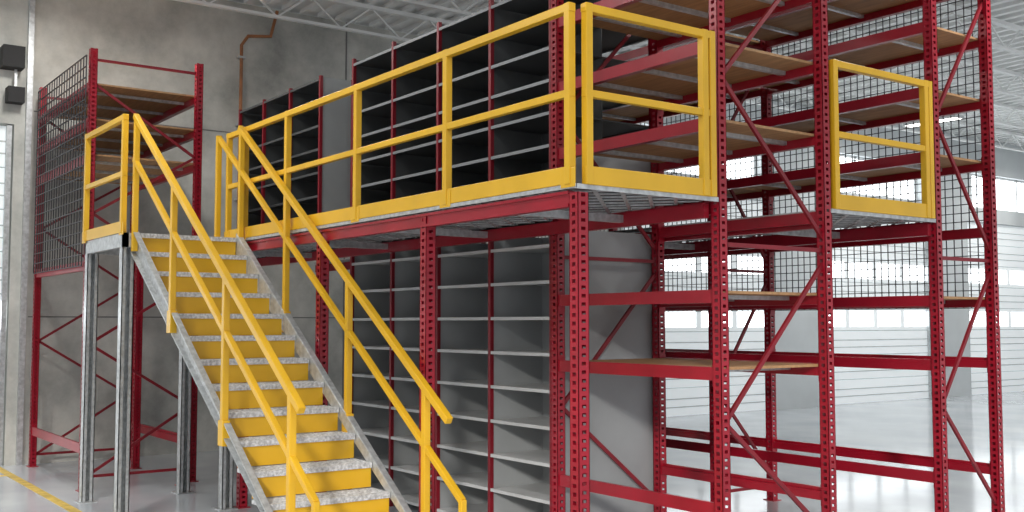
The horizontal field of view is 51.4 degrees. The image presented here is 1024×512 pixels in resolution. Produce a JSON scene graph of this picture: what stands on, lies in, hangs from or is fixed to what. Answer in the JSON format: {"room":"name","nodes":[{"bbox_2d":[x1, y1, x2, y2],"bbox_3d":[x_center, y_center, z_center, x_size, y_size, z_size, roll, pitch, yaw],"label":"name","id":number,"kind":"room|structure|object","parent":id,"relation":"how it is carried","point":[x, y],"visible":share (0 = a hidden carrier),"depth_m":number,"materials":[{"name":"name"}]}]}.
{"room":"warehouse","nodes":[
{"label":"warehouse","id":0,"kind":"room"},
{"bbox_2d":[0,0,1023,465],"bbox_3d":[2.197,-0.184,20.251,31.100,6.550,0.300,3,-4,-36],"label":"wall","id":1,"kind":"structure","parent":0,"point":[170,34],"depth_m":15.03,"materials":[{"name":"concrete"}]},
{"bbox_2d":[0,125,11,465],"bbox_3d":[-8.445,0.405,12.405,4.700,4.390,0.140,3,-4,-36],"label":"door","id":2,"kind":"structure","parent":1,"relation":"in","point":[5,131],"depth_m":13.76,"materials":[{"name":"grey paint"}]},
{"bbox_2d":[0,44,25,104],"bbox_3d":[-6.450,-2.341,13.748,0.280,0.720,0.245,3,-4,-36],"label":"wall speaker","id":3,"kind":"object","parent":1,"relation":"attached to","point":[12,57],"visible":1,"depth_m":13.69,"materials":[{"name":"black plastic"}]},
{"bbox_2d":[15,0,34,465],"bbox_3d":[-6.325,-0.577,13.847,0.070,6.530,0.058,3,-4,-36],"label":"trim","id":4,"kind":"structure","parent":1,"relation":"attached to","point":[31,11],"depth_m":13.80,"materials":[{"name":"metal"}]},
{"bbox_2d":[28,111,334,317],"bbox_3d":[-2.305,-0.376,16.797,9.850,2.716,0.004,3,-4,-36],"label":"trim","id":5,"kind":"structure","parent":1,"relation":"attached to","point":[34,111],"depth_m":14.78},
{"bbox_2d":[234,11,278,200],"bbox_3d":[-3.776,-2.048,15.756,0.625,3.306,0.115,3,-4,-36],"label":"pipe","id":6,"kind":"object","parent":1,"relation":"attached to","point":[240,57],"visible":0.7,"depth_m":15.63,"materials":[{"name":"metal"}]},
{"bbox_2d":[342,22,346,399],"bbox_3d":[-0.747,-0.330,17.927,4.624,6.550,0.006,3,-4,-36],"label":"trim","id":7,"kind":"structure","parent":1,"relation":"attached to","point":[346,22],"depth_m":16.50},
{"bbox_2d":[623,200,764,416],"bbox_3d":[3.723,0.960,21.227,4.180,4.390,0.140,3,-4,-36],"label":"door","id":8,"kind":"structure","parent":1,"relation":"in","point":[683,330],"depth_m":21.30,"materials":[{"name":"grey paint"}]},
{"bbox_2d":[645,125,755,179],"bbox_3d":[3.682,-2.036,21.473,3.600,0.900,0.060,3,-4,-36],"label":"window","id":9,"kind":"structure","parent":1,"relation":"in","point":[748,164],"depth_m":22.22,"materials":[{"name":"white glass"}]},
{"bbox_2d":[827,155,916,200],"bbox_3d":[8.374,-1.822,24.875,3.600,0.900,0.060,3,-4,-36],"label":"window","id":10,"kind":"structure","parent":1,"relation":"in","point":[911,189],"depth_m":25.20,"materials":[{"name":"white glass"}]},
{"bbox_2d":[828,222,931,404],"bbox_3d":[8.415,1.174,24.630,4.180,4.390,0.140,3,-4,-36],"label":"door","id":11,"kind":"structure","parent":1,"relation":"in","point":[892,331],"depth_m":24.73,"materials":[{"name":"grey paint"}]},
{"bbox_2d":[966,222,1023,395],"bbox_3d":[13.108,1.388,28.032,4.180,4.390,0.140,3,-4,-36],"label":"door","id":12,"kind":"structure","parent":1,"relation":"in","point":[1010,239],"depth_m":27.93,"materials":[{"name":"grey paint"}]},
{"bbox_2d":[972,174,1023,212],"bbox_3d":[13.066,-1.608,28.278,3.600,0.900,0.060,3,-4,-36],"label":"window","id":13,"kind":"structure","parent":1,"relation":"in","point":[1009,193],"depth_m":28.37,"materials":[{"name":"white glass"}]},
{"bbox_2d":[0,391,1023,511],"bbox_3d":[7.814,2.578,11.223,46.001,0.103,21.200,3,-4,-36],"label":"floor","id":14,"kind":"structure","parent":0,"point":[899,426],"depth_m":12.97,"materials":[{"name":"concrete"}]},
{"bbox_2d":[27,48,203,491],"bbox_3d":[-4.895,0.204,13.045,1.318,4.870,2.578,3,-4,-36],"label":"rack","id":15,"kind":"object","parent":14,"relation":"on","point":[105,103],"visible":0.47,"depth_m":12.67,"materials":[{"name":"red metal"}]},
{"bbox_2d":[33,55,86,273],"bbox_3d":[-5.432,-1.007,12.736,0.012,2.362,2.362,3,-4,-36],"label":"mesh panel","id":16,"kind":"object","parent":15,"relation":"attached to","point":[80,60],"visible":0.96,"depth_m":12.63,"materials":[{"name":"black metal"}]},
{"bbox_2d":[74,113,466,511],"bbox_3d":[-2.386,0.499,9.123,1.180,3.790,5.492,3,-4,-36],"label":"metal staircase","id":17,"kind":"structure","parent":14,"relation":"on","point":[201,286],"depth_m":8.99,"materials":[{"name":"yellow metal"}]},
{"bbox_2d":[348,231,653,511],"bbox_3d":[-0.245,1.169,10.296,1.150,2.600,3.516,3,-4,-36],"label":"shelving unit","id":18,"kind":"object","parent":14,"relation":"on","point":[493,300],"visible":0.85,"depth_m":9.51,"materials":[{"name":"red paint"}]},
{"bbox_2d":[130,183,935,511],"bbox_3d":[-0.683,1.182,10.981,3.779,2.660,8.879,3,-4,-36],"label":"platform","id":19,"kind":"object","parent":14,"relation":"on","point":[587,207],"visible":0.52,"depth_m":7.92,"materials":[{"name":"red paint"}]},
{"bbox_2d":[237,75,351,258],"bbox_3d":[-2.747,-1.008,13.279,0.440,2.000,2.466,3,-4,-36],"label":"shelving unit","id":20,"kind":"object","parent":19,"relation":"on","point":[323,131],"visible":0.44,"depth_m":12.90,"materials":[{"name":"red paint"}]},
{"bbox_2d":[224,2,575,239],"bbox_3d":[-1.288,-0.842,8.751,0.053,1.140,5.720,3,-4,-36],"label":"guardrail","id":21,"kind":"object","parent":19,"relation":"on","point":[565,176],"visible":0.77,"depth_m":7.64,"materials":[{"name":"yellow metal"}]},
{"bbox_2d":[350,0,650,243],"bbox_3d":[-0.245,-1.202,10.446,1.150,2.030,3.516,3,-4,-36],"label":"shelving unit","id":22,"kind":"object","parent":19,"relation":"on","point":[516,68],"visible":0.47,"depth_m":10.02,"materials":[{"name":"red paint"}]},
{"bbox_2d":[581,2,716,196],"bbox_3d":[0.895,-0.973,6.818,1.136,1.122,0.053,3,-4,-36],"label":"guardrail","id":23,"kind":"object","parent":19,"relation":"on","point":[706,184],"visible":1,"depth_m":6.82,"materials":[{"name":"yellow metal"}]},
{"bbox_2d":[829,59,935,218],"bbox_3d":[2.887,-0.882,8.262,1.272,1.122,0.053,3,-4,-36],"label":"guardrail","id":24,"kind":"object","parent":19,"relation":"on","point":[926,209],"visible":1,"depth_m":8.24,"materials":[{"name":"yellow metal"}]},
{"bbox_2d":[550,0,836,511],"bbox_3d":[1.332,-0.105,8.201,1.228,4.880,1.885,3,-4,-36],"label":"rack","id":25,"kind":"object","parent":14,"relation":"on","point":[670,76],"visible":0.89,"depth_m":7.93,"materials":[{"name":"red metal"}]},
{"bbox_2d":[602,0,1004,511],"bbox_3d":[1.628,0.124,11.853,0.948,4.880,7.458,3,-4,-36],"label":"rack","id":26,"kind":"object","parent":14,"relation":"on","point":[924,41],"visible":0.34,"depth_m":9.44,"materials":[{"name":"red metal"}]},
{"bbox_2d":[538,0,995,311],"bbox_3d":[2.018,-0.817,12.184,0.007,2.907,7.307,3,-4,-36],"label":"mesh panel","id":27,"kind":"object","parent":26,"relation":"attached to","point":[947,4],"visible":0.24,"depth_m":10.26,"materials":[{"name":"black metal"}]},
{"bbox_2d":[173,0,1023,151],"bbox_3d":[7.343,-3.747,12.270,46.000,0.440,17.100,3,-4,-36],"label":"roof trusses","id":28,"kind":"structure","parent":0,"point":[1020,29],"depth_m":16.56,"materials":[{"name":"grey metal"}]},
{"bbox_2d":[903,121,919,126],"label":"light","id":29,"kind":"object","parent":28,"relation":"hanging from","point":[917,123],"depth_m":22.44,"materials":[{"name":"grey paint"}]},
{"bbox_2d":[939,114,963,122],"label":"light","id":30,"kind":"object","parent":28,"relation":"hanging from","point":[946,118],"depth_m":21.74,"materials":[{"name":"grey paint"}]}
]}

